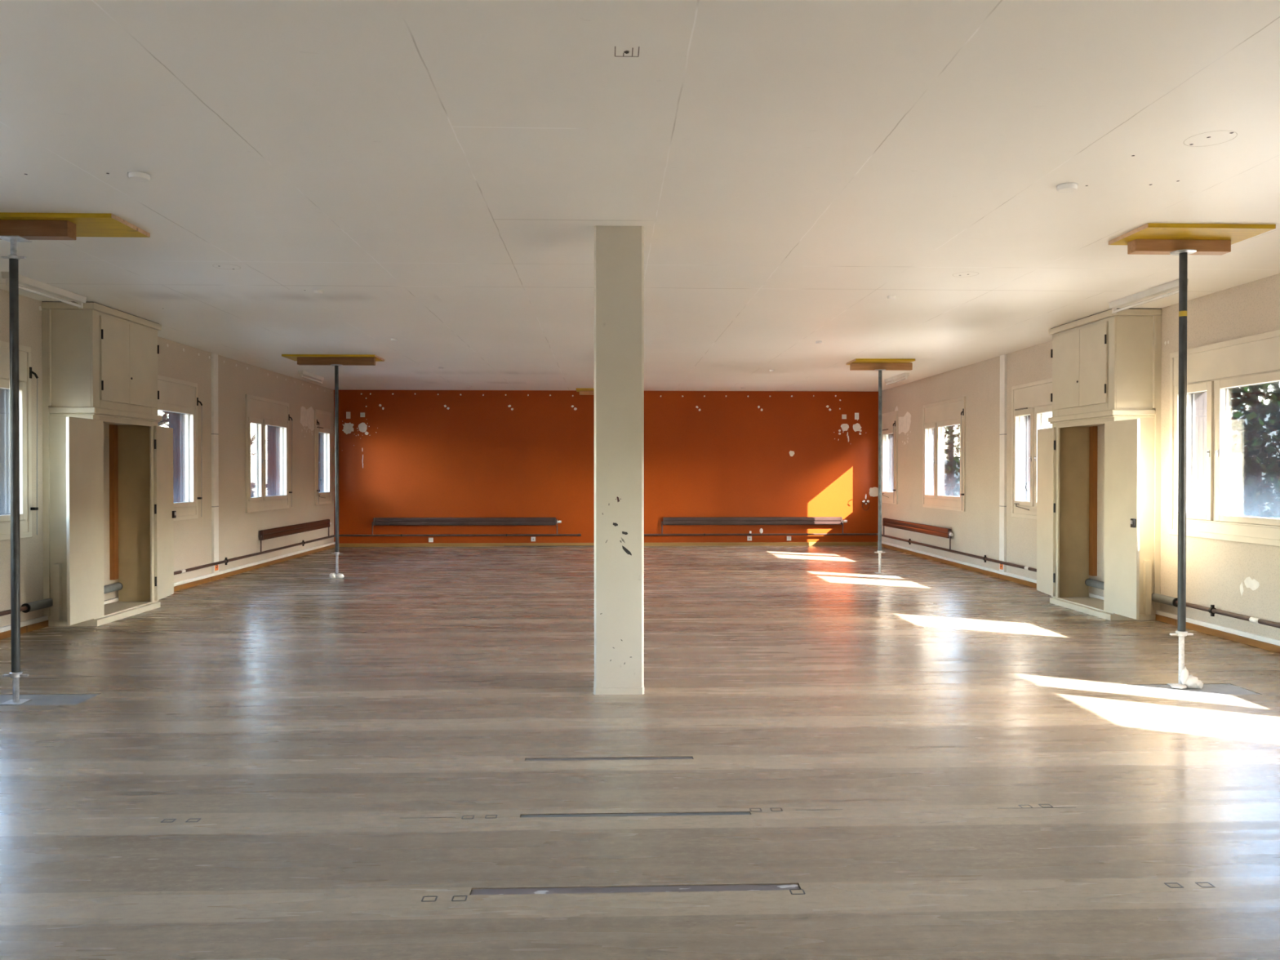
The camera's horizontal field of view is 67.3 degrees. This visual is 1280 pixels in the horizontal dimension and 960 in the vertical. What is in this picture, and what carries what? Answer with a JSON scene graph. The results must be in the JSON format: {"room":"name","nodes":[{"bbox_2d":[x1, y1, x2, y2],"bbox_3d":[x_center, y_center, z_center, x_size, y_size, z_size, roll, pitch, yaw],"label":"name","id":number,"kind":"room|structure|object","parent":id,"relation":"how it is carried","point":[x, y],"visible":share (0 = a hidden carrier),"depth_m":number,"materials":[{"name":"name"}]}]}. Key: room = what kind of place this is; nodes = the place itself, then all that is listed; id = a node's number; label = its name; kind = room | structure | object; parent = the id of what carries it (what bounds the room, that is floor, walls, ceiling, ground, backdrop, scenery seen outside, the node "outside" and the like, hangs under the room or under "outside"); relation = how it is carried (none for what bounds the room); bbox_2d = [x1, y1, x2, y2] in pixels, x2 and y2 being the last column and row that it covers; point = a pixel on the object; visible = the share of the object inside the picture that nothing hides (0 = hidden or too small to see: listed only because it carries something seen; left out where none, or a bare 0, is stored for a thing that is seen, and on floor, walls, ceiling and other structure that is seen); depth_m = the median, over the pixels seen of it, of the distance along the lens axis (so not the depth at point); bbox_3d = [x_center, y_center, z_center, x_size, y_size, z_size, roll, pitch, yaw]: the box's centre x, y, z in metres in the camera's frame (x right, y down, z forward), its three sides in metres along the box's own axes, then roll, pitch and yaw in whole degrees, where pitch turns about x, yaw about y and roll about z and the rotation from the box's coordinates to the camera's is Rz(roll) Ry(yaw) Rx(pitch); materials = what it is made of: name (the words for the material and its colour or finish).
{"room":"empty hall","nodes":[
{"label":"empty hall","id":0,"kind":"room"},
{"bbox_2d":[0,288,333,626],"bbox_3d":[-5.584,-0.128,6.780,0.301,3.000,23.150,0,0,-2],"label":"wall","id":1,"kind":"structure","parent":0,"point":[239,530],"depth_m":12.91,"materials":[{"name":"beige paint"}]},
{"bbox_2d":[0,340,38,540],"bbox_3d":[-5.594,-0.332,7.735,0.409,1.707,1.872,0,0,-2],"label":"window","id":2,"kind":"structure","parent":1,"relation":"in","point":[25,371],"depth_m":8.51,"materials":[{"name":"paint"}]},
{"bbox_2d":[0,543,335,639],"bbox_3d":[-5.414,1.343,6.798,0.041,0.058,23.150,0,0,-2],"label":"baseboard","id":3,"kind":"structure","parent":1,"relation":"attached to","point":[42,624],"depth_m":12.70,"materials":[{"name":"brown wood"}]},
{"bbox_2d":[0,542,335,632],"bbox_3d":[-5.419,1.293,6.798,0.030,0.040,23.150,0,0,-2],"label":"trim","id":4,"kind":"structure","parent":1,"relation":"attached to","point":[35,620],"depth_m":12.45,"materials":[{"name":"white paint"}]},
{"bbox_2d":[157,374,202,520],"bbox_3d":[-5.719,-0.361,11.263,0.409,1.707,1.872,0,0,-2],"label":"window","id":5,"kind":"structure","parent":1,"relation":"in","point":[178,402],"depth_m":11.84,"materials":[{"name":"glass"}]},
{"bbox_2d":[211,352,218,573],"bbox_3d":[-5.628,-0.224,12.732,0.036,2.895,0.160,0,0,-2],"label":"pipe","id":6,"kind":"object","parent":1,"relation":"attached to","point":[215,423],"visible":1,"depth_m":12.70,"materials":[{"name":"white plastic"}]},
{"bbox_2d":[244,394,293,512],"bbox_3d":[-5.844,-0.389,14.775,0.409,1.707,1.872,0,0,-2],"label":"window","id":7,"kind":"structure","parent":1,"relation":"in","point":[266,420],"depth_m":14.71,"materials":[{"name":"paint"}]},
{"bbox_2d":[0,533,581,616],"bbox_3d":[-3.080,1.149,6.877,4.712,0.100,23.105,0,0,-2],"label":"pipe","id":8,"kind":"object","parent":1,"relation":"attached to","point":[41,604],"visible":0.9,"depth_m":13.92,"materials":[{"name":"grey metal"}]},
{"bbox_2d":[259,519,331,551],"bbox_3d":[-5.727,0.899,16.121,0.078,0.324,3.608,0,0,-2],"label":"radiator","id":9,"kind":"object","parent":1,"relation":"attached to","point":[271,533],"visible":1,"depth_m":15.71,"materials":[{"name":"brown metal"}]},
{"bbox_2d":[314,408,331,505],"bbox_3d":[-5.939,-0.412,17.618,0.421,1.707,1.000,0,0,-2],"label":"window","id":10,"kind":"structure","parent":1,"relation":"in","point":[322,420],"depth_m":17.66,"materials":[{"name":"glass"}]},
{"bbox_2d":[333,390,878,543],"bbox_3d":[-0.594,-0.224,18.689,11.120,3.000,0.301,0,0,-2],"label":"wall","id":11,"kind":"structure","parent":0,"point":[412,453],"depth_m":18.52,"materials":[{"name":"orange paint"}]},
{"bbox_2d":[346,412,350,418],"bbox_3d":[-5.567,-1.236,18.346,0.082,0.130,0.016,0,0,-2],"label":"wall plate","id":12,"kind":"object","parent":11,"relation":"attached to","point":[348,414],"visible":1,"depth_m":18.34,"materials":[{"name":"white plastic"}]},
{"bbox_2d":[360,412,364,417],"bbox_3d":[-5.297,-1.244,18.356,0.088,0.088,0.016,0,0,-2],"label":"light switch","id":13,"kind":"object","parent":11,"relation":"attached to","point":[362,414],"visible":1,"depth_m":18.35,"materials":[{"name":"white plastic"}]},
{"bbox_2d":[428,537,433,542],"bbox_3d":[-4.008,1.149,18.421,0.088,0.088,0.016,0,0,-2],"label":"wall socket","id":14,"kind":"object","parent":11,"relation":"attached to","point":[430,540],"visible":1,"depth_m":18.42,"materials":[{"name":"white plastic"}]},
{"bbox_2d":[371,517,561,534],"bbox_3d":[-3.313,0.881,18.413,3.608,0.324,0.078,0,0,-2],"label":"radiator","id":15,"kind":"object","parent":11,"relation":"attached to","point":[376,521],"visible":1,"depth_m":18.38,"materials":[{"name":"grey metal"}]},
{"bbox_2d":[338,542,877,546],"bbox_3d":[-0.588,1.244,18.543,10.440,0.068,0.018,0,0,-2],"label":"baseboard","id":16,"kind":"structure","parent":11,"relation":"attached to","point":[699,544],"depth_m":18.52,"materials":[{"name":"brown wood"}]},
{"bbox_2d":[746,536,751,540],"bbox_3d":[2.124,1.134,18.638,0.088,0.088,0.018,0,0,-2],"label":"wall socket","id":17,"kind":"object","parent":11,"relation":"attached to","point":[748,538],"visible":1,"depth_m":18.63,"materials":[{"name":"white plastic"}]},
{"bbox_2d":[661,516,847,533],"bbox_3d":[2.217,0.879,18.609,3.608,0.324,0.078,0,0,-2],"label":"radiator","id":18,"kind":"object","parent":11,"relation":"attached to","point":[686,520],"visible":1,"depth_m":18.57,"materials":[{"name":"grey metal"}]},
{"bbox_2d":[841,414,846,418],"bbox_3d":[3.970,-1.231,18.685,0.088,0.088,0.016,0,0,-2],"label":"light switch","id":19,"kind":"object","parent":11,"relation":"attached to","point":[843,416],"visible":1,"depth_m":18.68,"materials":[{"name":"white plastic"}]},
{"bbox_2d":[854,413,858,419],"bbox_3d":[4.217,-1.242,18.694,0.082,0.130,0.016,0,0,-2],"label":"wall plate","id":20,"kind":"object","parent":11,"relation":"attached to","point":[856,415],"visible":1,"depth_m":18.69,"materials":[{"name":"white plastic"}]},
{"bbox_2d":[862,500,869,510],"bbox_3d":[4.395,0.490,18.701,0.144,0.201,0.042,0,0,-2],"label":"wall fitting","id":21,"kind":"object","parent":11,"relation":"attached to","point":[863,501],"visible":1,"depth_m":18.69,"materials":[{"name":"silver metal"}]},
{"bbox_2d":[0,545,1279,959],"bbox_3d":[-0.178,1.373,6.984,11.120,0.007,23.750,0,0,-2],"label":"floor","id":22,"kind":"structure","parent":0,"point":[943,761],"depth_m":4.54,"materials":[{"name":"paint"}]},
{"bbox_2d":[41,301,176,626],"bbox_3d":[-5.287,-0.150,9.542,0.490,3.000,2.214,0,0,-2],"label":"cabinet","id":23,"kind":"object","parent":22,"relation":"on","point":[100,362],"visible":1,"depth_m":8.97,"materials":[{"name":"beige paint"}]},
{"bbox_2d":[593,226,644,694],"bbox_3d":[-0.140,-0.125,6.313,0.326,3.000,0.326,0,0,-2],"label":"column","id":24,"kind":"structure","parent":22,"relation":"on","point":[619,251],"depth_m":6.15,"materials":[{"name":"paint"}]},
{"bbox_2d":[874,368,885,573],"bbox_3d":[3.390,-0.119,13.578,0.156,2.873,0.156,0,0,-2],"label":"prop","id":25,"kind":"object","parent":22,"relation":"on","point":[879,551],"visible":1,"depth_m":13.56,"materials":[{"name":"paint"}]},
{"bbox_2d":[849,362,912,370],"bbox_3d":[3.416,-1.606,13.617,0.865,0.100,0.100,0,0,-2],"label":"timber beam","id":26,"kind":"structure","parent":25,"relation":"on","point":[853,366],"depth_m":13.57,"materials":[{"name":"brown wood"}]},
{"bbox_2d":[845,358,915,364],"bbox_3d":[3.392,-1.669,13.581,0.835,0.026,0.530,0,0,-2],"label":"board","id":27,"kind":"object","parent":26,"relation":"on","point":[856,360],"visible":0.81,"depth_m":13.33,"materials":[{"name":"wood"}]},
{"bbox_2d":[1036,307,1161,620],"bbox_3d":[4.727,-0.153,9.898,0.510,3.000,2.214,0,0,-2],"label":"cabinet","id":28,"kind":"object","parent":22,"relation":"on","point":[1114,360],"visible":0.99,"depth_m":9.33,"materials":[{"name":"cream paint"},{"name":"black metal"},{"name":"orange brown wood"}]},
{"bbox_2d":[0,0,1279,391],"bbox_3d":[-0.178,-1.779,6.959,11.120,0.301,23.750,0,0,-2],"label":"ceiling","id":29,"kind":"structure","parent":0,"point":[444,172],"depth_m":5.01,"materials":[{"name":"paint"}]},
{"bbox_2d":[0,271,86,308],"bbox_3d":[-4.991,-1.586,8.085,0.079,0.105,1.100,0,0,-2],"label":"ceiling lamp","id":30,"kind":"object","parent":29,"relation":"attached to","point":[23,280],"visible":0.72,"depth_m":8.07,"materials":[{"name":"white plastic"}]},
{"bbox_2d":[127,170,151,182],"bbox_3d":[-2.644,-1.600,5.077,0.112,0.030,0.111,0,0,-2],"label":"rosette","id":31,"kind":"object","parent":29,"relation":"attached to","point":[140,176],"visible":1,"depth_m":5.05,"materials":[{"name":"white plastic"}]},
{"bbox_2d":[297,370,324,383],"bbox_3d":[-5.260,-1.645,15.390,0.079,0.105,1.100,0,0,-2],"label":"ceiling lamp","id":32,"kind":"object","parent":29,"relation":"attached to","point":[301,373],"visible":1,"depth_m":15.28,"materials":[{"name":"white plastic"}]},
{"bbox_2d":[313,289,323,293],"bbox_3d":[-2.786,-1.627,8.324,0.081,0.027,0.080,0,0,-2],"label":"rosette","id":33,"kind":"object","parent":29,"relation":"attached to","point":[316,291],"visible":1,"depth_m":8.30,"materials":[{"name":"white plastic"}]},
{"bbox_2d":[575,388,594,391],"bbox_3d":[-0.599,-1.706,18.257,1.220,0.026,0.480,0,0,-2],"label":"board","id":34,"kind":"object","parent":29,"relation":"attached to","point":[577,389],"visible":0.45,"depth_m":18.02,"materials":[{"name":"wood"}]},
{"bbox_2d":[579,391,594,395],"bbox_3d":[-0.605,-1.660,18.347,1.105,0.068,0.100,0,0,-2],"label":"timber beam","id":35,"kind":"structure","parent":34,"relation":"attached to","point":[581,393],"depth_m":18.28,"materials":[{"name":"brown wood"}]},
{"bbox_2d":[887,295,896,299],"bbox_3d":[2.251,-1.629,8.593,0.081,0.027,0.080,0,0,-2],"label":"rosette","id":36,"kind":"object","parent":29,"relation":"attached to","point":[889,297],"visible":1,"depth_m":8.56,"materials":[{"name":"white plastic"}]},
{"bbox_2d":[884,372,909,385],"bbox_3d":[4.194,-1.647,15.716,0.079,0.105,1.100,0,0,-2],"label":"ceiling lamp","id":37,"kind":"object","parent":29,"relation":"attached to","point":[905,375],"visible":1,"depth_m":15.62,"materials":[{"name":"white plastic"}]},
{"bbox_2d":[1056,182,1078,192],"bbox_3d":[2.344,-1.601,5.274,0.112,0.030,0.111,0,0,-2],"label":"rosette","id":38,"kind":"object","parent":29,"relation":"attached to","point":[1069,187],"visible":1,"depth_m":5.25,"materials":[{"name":"white plastic"}]},
{"bbox_2d":[1108,279,1188,313],"bbox_3d":[4.405,-1.589,8.369,0.079,0.105,1.100,0,0,-2],"label":"ceiling lamp","id":39,"kind":"object","parent":29,"relation":"attached to","point":[1173,285],"visible":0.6,"depth_m":8.34,"materials":[{"name":"white plastic"}]},
{"bbox_2d":[881,273,1279,639],"bbox_3d":[5.228,-0.131,7.164,0.301,3.000,23.150,0,0,-2],"label":"wall","id":40,"kind":"structure","parent":0,"point":[1241,578],"depth_m":11.84,"materials":[{"name":"beige paint"}]},
{"bbox_2d":[881,410,897,504],"bbox_3d":[4.811,-0.415,18.069,0.421,1.707,1.000,0,0,-2],"label":"window","id":41,"kind":"structure","parent":40,"relation":"in","point":[890,420],"depth_m":18.08,"materials":[{"name":"paint"}]},
{"bbox_2d":[882,518,953,549],"bbox_3d":[4.709,0.896,16.474,0.078,0.324,3.608,0,0,-2],"label":"radiator","id":42,"kind":"object","parent":40,"relation":"attached to","point":[944,532],"visible":1,"depth_m":16.11,"materials":[{"name":"brown metal"}]},
{"bbox_2d":[922,396,965,511],"bbox_3d":[4.920,-0.392,15.171,0.409,1.707,1.872,0,0,-2],"label":"window","id":43,"kind":"structure","parent":40,"relation":"in","point":[944,460],"depth_m":15.15,"materials":[{"name":"glass"}]},
{"bbox_2d":[644,533,1279,628],"bbox_3d":[2.670,1.147,7.081,4.822,0.100,23.105,0,0,-2],"label":"pipe","id":44,"kind":"object","parent":40,"relation":"attached to","point":[1164,599],"visible":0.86,"depth_m":11.94,"materials":[{"name":"grey metal"}]},
{"bbox_2d":[999,354,1006,571],"bbox_3d":[4.858,-0.225,12.869,0.036,2.895,0.160,0,0,-2],"label":"pipe","id":45,"kind":"object","parent":40,"relation":"attached to","point":[1002,440],"visible":1,"depth_m":12.84,"materials":[{"name":"white plastic"}]},
{"bbox_2d":[1011,377,1052,519],"bbox_3d":[5.039,-0.364,11.653,0.421,1.707,1.872,0,0,-2],"label":"window","id":46,"kind":"structure","parent":40,"relation":"in","point":[1031,403],"depth_m":12.19,"materials":[{"name":"paint"}]},
{"bbox_2d":[877,542,1279,653],"bbox_3d":[5.059,1.340,7.170,0.041,0.058,23.150,0,0,-2],"label":"baseboard","id":47,"kind":"structure","parent":40,"relation":"attached to","point":[1250,642],"depth_m":9.02,"materials":[{"name":"brown wood"}]},
{"bbox_2d":[881,541,1279,645],"bbox_3d":[5.064,1.290,7.170,0.030,0.040,23.150,0,0,-2],"label":"trim","id":48,"kind":"structure","parent":40,"relation":"attached to","point":[1227,629],"depth_m":9.13,"materials":[{"name":"white plastic"}]},
{"bbox_2d":[1168,329,1279,546],"bbox_3d":[5.170,-0.336,8.125,0.409,1.707,1.872,0,0,-2],"label":"window","id":49,"kind":"structure","parent":40,"relation":"in","point":[1233,464],"depth_m":8.21,"materials":[{"name":"paint"}]},
{"bbox_3d":[-0.178,1.498,6.985,11.120,0.244,23.750,0,0,-2],"label":"floor","id":50,"kind":"structure","parent":0,"visible":0},
{"bbox_2d":[0,693,99,705],"bbox_3d":[-3.876,1.382,6.030,0.808,0.004,0.293,0,0,-2],"label":"floor patch","id":51,"kind":"structure","parent":50,"relation":"on","point":[37,700],"depth_m":6.05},
{"bbox_2d":[0,235,32,704],"bbox_3d":[-3.874,-0.057,5.956,0.150,2.876,0.144,0,0,-2],"label":"prop","id":52,"kind":"object","parent":51,"relation":"on","point":[15,673],"visible":1,"depth_m":5.94,"materials":[{"name":"grey metal"}]},
{"bbox_2d":[0,219,75,239],"bbox_3d":[-3.873,-1.545,5.934,0.720,0.100,0.100,0,0,-2],"label":"timber beam","id":53,"kind":"structure","parent":52,"relation":"on","point":[29,229],"depth_m":5.89,"materials":[{"name":"brown wood"}]},
{"bbox_2d":[0,212,150,237],"bbox_3d":[-3.838,-1.609,6.065,1.240,0.026,0.490,0,0,-2],"label":"board","id":54,"kind":"object","parent":53,"relation":"on","point":[87,224],"visible":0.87,"depth_m":5.95,"materials":[{"name":"wood"}]},
{"bbox_2d":[304,577,367,578],"bbox_3d":[-4.105,1.327,12.963,0.823,0.004,0.188,0,0,-2],"label":"floor patch","id":55,"kind":"structure","parent":50,"relation":"on","point":[313,577],"depth_m":12.95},
{"bbox_2d":[328,573,344,578],"bbox_3d":[-4.077,1.287,12.924,0.201,0.077,0.067,0,0,-2],"label":"cloth","id":56,"kind":"object","parent":55,"relation":"on","point":[332,575],"visible":1,"depth_m":12.90,"materials":[{"name":"white fabric"}]},
{"bbox_2d":[330,364,342,578],"bbox_3d":[-4.088,-0.113,12.963,0.156,2.876,0.156,0,0,-2],"label":"prop","id":57,"kind":"object","parent":55,"relation":"on","point":[336,366],"visible":1,"depth_m":12.94,"materials":[{"name":"grey metal"}]},
{"bbox_2d":[297,356,375,365],"bbox_3d":[-4.093,-1.601,12.960,1.020,0.100,0.100,0,0,-2],"label":"timber beam","id":58,"kind":"structure","parent":57,"relation":"on","point":[322,361],"depth_m":12.91,"materials":[{"name":"brown wood"}]},
{"bbox_2d":[281,354,384,361],"bbox_3d":[-4.171,-1.665,13.107,1.235,0.026,0.550,0,0,-2],"label":"board","id":59,"kind":"object","parent":58,"relation":"on","point":[292,357],"visible":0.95,"depth_m":12.85,"materials":[{"name":"wood"}]},
{"bbox_2d":[525,756,692,760],"bbox_3d":[-0.153,1.392,4.790,0.829,0.003,0.042,0,0,-2],"label":"floor slot","id":60,"kind":"object","parent":50,"relation":"on","point":[673,757],"visible":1,"depth_m":4.79,"materials":[{"name":"grey metal"}]},
{"bbox_2d":[471,884,799,894],"bbox_3d":[-0.012,1.404,3.290,1.120,0.003,0.048,0,0,-2],"label":"floor slot","id":61,"kind":"object","parent":50,"relation":"on","point":[787,886],"visible":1,"depth_m":3.29,"materials":[{"name":"grey metal"}]},
{"bbox_2d":[520,812,750,817],"bbox_3d":[-0.017,1.399,4.007,0.954,0.003,0.034,0,0,-2],"label":"floor slot","id":62,"kind":"object","parent":50,"relation":"on","point":[713,813],"visible":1,"depth_m":4.01,"materials":[{"name":"grey metal"}]},
{"bbox_2d":[856,575,909,576],"bbox_3d":[3.353,1.324,13.233,0.728,0.004,0.178,0,0,-2],"label":"floor patch","id":63,"kind":"structure","parent":50,"relation":"on","point":[856,575],"depth_m":13.25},
{"bbox_2d":[1121,684,1260,695],"bbox_3d":[3.611,1.380,6.318,0.753,0.004,0.308,0,0,-2],"label":"floor patch","id":64,"kind":"structure","parent":50,"relation":"on","point":[1207,689],"depth_m":6.30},
{"bbox_2d":[1166,248,1196,688],"bbox_3d":[3.615,-0.071,6.407,0.156,2.896,0.156,0,0,-2],"label":"prop","id":65,"kind":"object","parent":64,"relation":"on","point":[1181,632],"visible":0.96,"depth_m":6.39,"materials":[{"name":"paint"}]},
{"bbox_2d":[1127,239,1231,255],"bbox_3d":[3.608,-1.559,6.435,0.650,0.080,0.100,0,0,-2],"label":"timber beam","id":66,"kind":"structure","parent":65,"relation":"on","point":[1136,246],"depth_m":6.39,"materials":[{"name":"brown wood"}]},
{"bbox_2d":[1108,222,1275,244],"bbox_3d":[3.612,-1.611,6.322,0.830,0.026,0.475,0,0,-2],"label":"board","id":67,"kind":"object","parent":66,"relation":"on","point":[1236,233],"visible":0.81,"depth_m":6.20,"materials":[{"name":"yellow wood"}]},
{"bbox_2d":[1169,666,1203,688],"bbox_3d":[3.615,1.307,6.360,0.213,0.141,0.085,0,0,-2],"label":"cloth","id":68,"kind":"object","parent":64,"relation":"on","point":[1189,682],"visible":1,"depth_m":6.35,"materials":[{"name":"white fabric"}]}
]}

